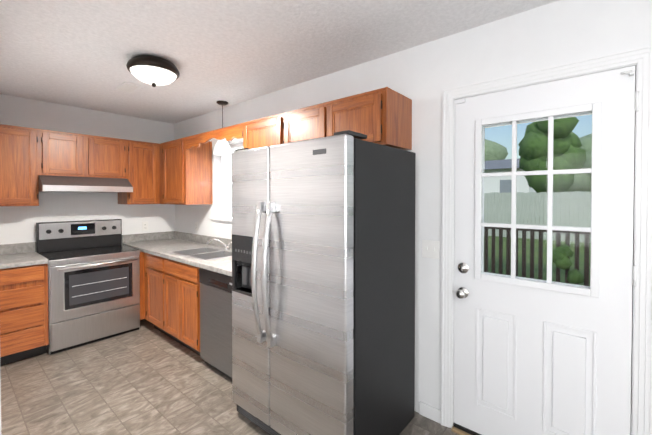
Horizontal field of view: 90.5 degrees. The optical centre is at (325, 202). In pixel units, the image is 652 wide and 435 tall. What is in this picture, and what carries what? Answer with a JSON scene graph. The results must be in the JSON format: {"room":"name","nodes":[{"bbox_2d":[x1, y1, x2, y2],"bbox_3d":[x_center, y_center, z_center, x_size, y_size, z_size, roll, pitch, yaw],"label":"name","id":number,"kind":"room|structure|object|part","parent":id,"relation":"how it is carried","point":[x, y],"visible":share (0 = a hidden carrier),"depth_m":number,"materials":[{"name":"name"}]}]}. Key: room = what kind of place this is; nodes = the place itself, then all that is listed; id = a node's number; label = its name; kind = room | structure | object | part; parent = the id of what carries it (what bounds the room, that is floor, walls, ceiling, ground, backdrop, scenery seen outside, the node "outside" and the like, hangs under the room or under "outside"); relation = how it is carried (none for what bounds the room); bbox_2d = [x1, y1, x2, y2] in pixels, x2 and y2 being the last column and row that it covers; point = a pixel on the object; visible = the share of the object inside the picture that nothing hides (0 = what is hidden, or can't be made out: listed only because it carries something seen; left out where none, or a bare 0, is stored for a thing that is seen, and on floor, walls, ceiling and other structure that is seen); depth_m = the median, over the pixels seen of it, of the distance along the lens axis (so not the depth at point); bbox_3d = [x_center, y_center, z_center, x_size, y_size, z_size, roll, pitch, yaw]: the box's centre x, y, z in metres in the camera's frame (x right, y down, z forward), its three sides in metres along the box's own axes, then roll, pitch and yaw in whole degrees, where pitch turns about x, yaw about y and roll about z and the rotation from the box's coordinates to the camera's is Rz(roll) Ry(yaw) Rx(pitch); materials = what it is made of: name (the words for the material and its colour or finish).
{"room":"kitchen","nodes":[
{"label":"kitchen","id":0,"kind":"room"},
{"bbox_2d":[0,377,0,434],"bbox_3d":[-2.235,0.191,1.963,2.950,2.450,0.120,1,1,40],"label":"wall","id":1,"kind":"structure","parent":0,"point":[0,405],"depth_m":1.06,"materials":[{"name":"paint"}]},
{"bbox_2d":[0,251,47,270],"bbox_3d":[-2.918,0.537,2.949,0.639,0.040,0.490,1,1,40],"label":"countertop","id":2,"kind":"structure","parent":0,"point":[26,258],"depth_m":2.90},
{"bbox_2d":[0,94,174,251],"bbox_3d":[-3.814,0.183,2.488,0.140,2.450,5.210,1,1,40],"label":"wall","id":3,"kind":"structure","parent":0,"point":[17,224],"depth_m":3.61,"materials":[{"name":"paint"}]},
{"bbox_2d":[0,124,39,205],"bbox_3d":[-3.037,-0.331,3.027,0.337,0.738,0.473,1,1,40],"label":"upper cabinet","id":4,"kind":"object","parent":3,"relation":"attached to","point":[19,146],"depth_m":3.00,"materials":[{"name":"brown wood"}]},
{"bbox_2d":[40,129,87,176],"bbox_3d":[-2.764,-0.484,3.348,0.337,0.441,0.372,1,1,40],"label":"upper cabinet","id":5,"kind":"object","parent":3,"relation":"attached to","point":[61,153],"depth_m":3.25,"materials":[{"name":"brown wood"}]},
{"bbox_2d":[38,175,132,192],"bbox_3d":[-2.574,-0.184,3.447,0.502,0.156,0.763,1,1,40],"label":"range hood","id":6,"kind":"object","parent":3,"relation":"attached to","point":[75,184],"visible":1,"depth_m":3.27,"materials":[{"name":"metal"}]},
{"bbox_2d":[0,231,171,254],"bbox_3d":[-2.697,0.457,3.687,0.021,0.101,1.903,1,1,40],"label":"backsplash","id":7,"kind":"structure","parent":3,"relation":"attached to","point":[5,249],"depth_m":3.94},
{"bbox_2d":[88,135,127,178],"bbox_3d":[-2.517,-0.488,3.639,0.337,0.441,0.393,1,1,40],"label":"upper cabinet","id":8,"kind":"object","parent":3,"relation":"attached to","point":[107,156],"depth_m":3.54,"materials":[{"name":"brown wood"}]},
{"bbox_2d":[118,140,151,204],"bbox_3d":[-2.273,-0.344,3.930,0.337,0.738,0.363,1,1,40],"label":"upper cabinet","id":9,"kind":"object","parent":3,"relation":"attached to","point":[139,152],"depth_m":3.79,"materials":[{"name":"brown wood"}]},
{"bbox_2d":[142,222,147,230],"bbox_3d":[-2.318,0.310,4.143,0.008,0.116,0.072,1,1,40],"label":"electrical outlet","id":10,"kind":"object","parent":3,"relation":"attached to","point":[144,226],"visible":1,"depth_m":4.14,"materials":[{"name":"white plastic"}]},
{"bbox_2d":[0,319,458,434],"bbox_3d":[-0.967,1.472,0.190,7.480,0.060,5.350,1,1,40],"label":"floor","id":11,"kind":"structure","parent":0,"point":[147,378],"depth_m":2.37,"materials":[{"name":"tile"}]},
{"bbox_2d":[36,219,139,354],"bbox_3d":[-2.479,0.803,3.405,0.697,1.185,0.764,1,1,40],"label":"range","id":12,"kind":"object","parent":11,"relation":"on","point":[93,281],"visible":0.98,"depth_m":3.28,"materials":[{"name":"silver metal"}]},
{"bbox_2d":[131,247,199,330],"bbox_3d":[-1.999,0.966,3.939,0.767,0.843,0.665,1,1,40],"label":"base cabinet","id":13,"kind":"object","parent":11,"relation":"on","point":[167,299],"depth_m":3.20,"materials":[{"name":"brown wood"}]},
{"bbox_2d":[122,239,231,274],"bbox_3d":[-1.297,0.531,3.354,2.590,0.040,0.644,1,1,40],"label":"countertop","id":14,"kind":"structure","parent":13,"relation":"on","point":[161,247],"depth_m":3.31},
{"bbox_2d":[164,247,231,278],"bbox_3d":[-1.186,0.595,3.254,0.734,0.174,0.509,1,1,40],"label":"sink","id":15,"kind":"object","parent":14,"relation":"in","point":[189,252],"depth_m":3.17,"materials":[{"name":"silver metal"}]},
{"bbox_2d":[204,237,231,250],"bbox_3d":[-1.101,0.442,3.373,0.292,0.129,0.171,1,1,40],"label":"faucet","id":16,"kind":"object","parent":14,"relation":"on","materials":[{"name":"silver metal"}]},
{"bbox_2d":[199,268,231,378],"bbox_3d":[-0.680,0.983,2.814,0.596,0.841,0.582,1,1,40],"label":"dishwasher","id":17,"kind":"object","parent":11,"relation":"on","point":[216,320],"visible":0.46,"depth_m":2.62,"materials":[{"name":"grey metal"}]},
{"bbox_2d":[231,130,415,434],"bbox_3d":[-0.050,0.532,2.081,0.940,1.765,0.837,1,1,40],"label":"refrigerator","id":18,"kind":"object","parent":11,"relation":"on","point":[323,285],"visible":1,"depth_m":1.76,"materials":[{"name":"grey metal"}]},
{"bbox_2d":[0,0,558,123],"bbox_3d":[-0.967,-1.038,0.153,7.480,0.060,5.350,1,1,40],"label":"ceiling","id":19,"kind":"structure","parent":0,"point":[78,53],"depth_m":2.08,"materials":[{"name":"white paint"}]},
{"bbox_2d":[126,55,179,86],"bbox_3d":[-1.276,-0.946,2.396,0.350,0.187,0.350,1,1,40],"label":"ceiling lamp","id":20,"kind":"object","parent":19,"relation":"attached to","point":[153,71],"visible":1,"depth_m":2.29,"materials":[{"name":"white glass"}]},
{"bbox_2d":[213,101,231,155],"bbox_3d":[-1.093,-0.777,3.414,0.190,0.554,0.190,1,1,40],"label":"pendant lamp","id":21,"kind":"object","parent":19,"relation":"hanging from","point":[222,147],"visible":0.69,"depth_m":3.36,"materials":[{"name":"white glass"}]},
{"bbox_2d":[174,0,651,412],"bbox_3d":[0.662,0.187,2.205,7.340,2.450,0.140,1,1,40],"label":"wall","id":22,"kind":"structure","parent":0,"point":[422,76],"depth_m":2.09,"materials":[{"name":"paint"}]},
{"bbox_2d":[164,136,211,204],"bbox_3d":[-1.646,-0.343,3.836,0.520,0.738,0.337,1,1,40],"label":"upper cabinet","id":23,"kind":"object","parent":22,"relation":"attached to","point":[177,171],"depth_m":3.67,"materials":[{"name":"brown wood"}]},
{"bbox_2d":[172,231,215,242],"bbox_3d":[-1.096,0.458,3.591,2.590,0.101,0.020,1,1,40],"label":"backsplash","id":24,"kind":"structure","parent":22,"relation":"attached to","point":[191,238],"depth_m":4.10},
{"bbox_2d":[211,143,242,221],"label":"kitchen window","id":25,"kind":"structure","parent":22,"relation":"in","point":[223,196],"depth_m":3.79,"materials":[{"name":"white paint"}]},
{"bbox_3d":[-0.953,0.204,3.510,0.950,0.021,0.105,1,1,40],"label":"sill","id":26,"kind":"part","parent":25,"relation":"part of","materials":[{"name":"white paint"}]},
{"bbox_3d":[-0.904,-0.217,3.561,0.810,0.780,0.006,1,1,40],"label":"glass","id":27,"kind":"part","parent":25,"relation":"part of","materials":[{"name":"white glass"}]},
{"bbox_2d":[240,113,283,148],"bbox_3d":[-0.427,-0.328,2.805,0.527,0.738,0.337,1,1,40],"label":"upper cabinet","id":28,"kind":"object","parent":22,"relation":"attached to","point":[266,131],"depth_m":2.67,"materials":[{"name":"brown wood"}]},
{"bbox_2d":[284,105,315,142],"bbox_3d":[-0.037,-0.523,2.472,0.495,0.337,0.337,1,1,40],"label":"upper cabinet","id":29,"kind":"object","parent":22,"relation":"attached to","point":[299,124],"depth_m":2.39,"materials":[{"name":"brown wood"}]},
{"bbox_2d":[316,87,411,150],"bbox_3d":[0.264,-0.520,2.217,0.536,0.337,0.337,1,1,40],"label":"upper cabinet","id":30,"kind":"object","parent":22,"relation":"attached to","point":[384,115],"depth_m":2.05,"materials":[{"name":"brown wood"}]},
{"bbox_2d":[419,401,440,423],"bbox_3d":[0.159,1.413,-0.764,4.250,0.085,5.070,1,1,40],"label":"baseboard","id":31,"kind":"structure","parent":22,"relation":"attached to","point":[430,412],"depth_m":2.10,"materials":[{"name":"white paint"}]},
{"bbox_2d":[422,240,439,258],"bbox_3d":[0.678,0.307,2.094,0.116,0.116,0.013,1,1,40],"label":"light switch","id":32,"kind":"object","parent":22,"relation":"attached to","point":[430,249],"visible":1,"depth_m":2.09,"materials":[{"name":"white plastic"}]},
{"bbox_2d":[453,66,638,434],"bbox_3d":[1.105,0.388,1.734,0.818,2.028,0.123,1,1,40],"label":"entry door","id":33,"kind":"structure","parent":22,"relation":"in","point":[548,356],"depth_m":1.68,"materials":[{"name":"white paint"}]},
{"bbox_3d":[1.108,-0.011,1.741,0.507,0.878,0.005,1,1,40],"label":"glass","id":34,"kind":"part","parent":33,"relation":"part of","materials":[{"name":"clear glass"}]},
{"bbox_3d":[1.088,0.274,1.711,0.816,1.790,0.067,1,1,40],"label":"entry door hardware","id":35,"kind":"part","parent":33,"relation":"part of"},
{"bbox_2d":[441,44,651,434],"bbox_3d":[1.145,0.359,1.793,0.950,2.119,0.190,1,1,40],"label":"door frame","id":36,"kind":"structure","parent":22,"relation":"attached to","point":[639,59],"depth_m":1.49,"materials":[{"name":"white paint"}]},
{"label":"outside","id":37,"kind":"structure","parent":0,"visible":0},
{"bbox_2d":[487,205,590,285],"bbox_3d":[29.876,1.290,35.097,120.000,0.100,87.790,1,1,40],"label":"ground","id":38,"kind":"structure","parent":37,"point":[572,258],"depth_m":9.38,"materials":[{"name":"green plant"}]},
{"bbox_2d":[484,158,539,218],"bbox_3d":[15.416,-1.358,31.437,9.400,5.300,9.000,1,1,40],"label":"house","id":39,"kind":"structure","parent":38,"relation":"on","point":[504,181],"depth_m":27.02,"materials":[{"name":"white"}]},
{"bbox_2d":[484,191,590,242],"bbox_3d":[5.856,0.519,16.012,40.037,1.990,0.060,1,1,40],"label":"fence","id":40,"kind":"object","parent":38,"relation":"on","point":[525,200],"depth_m":13.41,"materials":[{"name":"grey wood"}]},
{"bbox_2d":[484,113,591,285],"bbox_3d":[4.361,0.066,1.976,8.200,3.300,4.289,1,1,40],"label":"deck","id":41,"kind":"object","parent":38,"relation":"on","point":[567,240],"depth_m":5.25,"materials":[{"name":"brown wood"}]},
{"bbox_3d":[5.691,1.050,3.281,7.835,1.295,0.100,1,1,40],"label":"railing","id":42,"kind":"part","parent":41,"relation":"part of","materials":[{"name":"brown wood"}]},
{"bbox_2d":[552,244,583,283],"bbox_3d":[3.424,1.012,4.612,0.412,0.826,0.353,1,1,40],"label":"bush","id":43,"kind":"object","parent":41,"relation":"on","point":[560,254],"depth_m":4.53,"materials":[{"name":"green plant"}]},
{"bbox_2d":[485,117,591,211],"bbox_3d":[14.912,-3.861,35.938,33.951,10.176,33.666,1,1,40],"label":"trees","id":44,"kind":"object","parent":38,"relation":"on","point":[536,145],"depth_m":17.53,"materials":[{"name":"green plant"}]}
]}

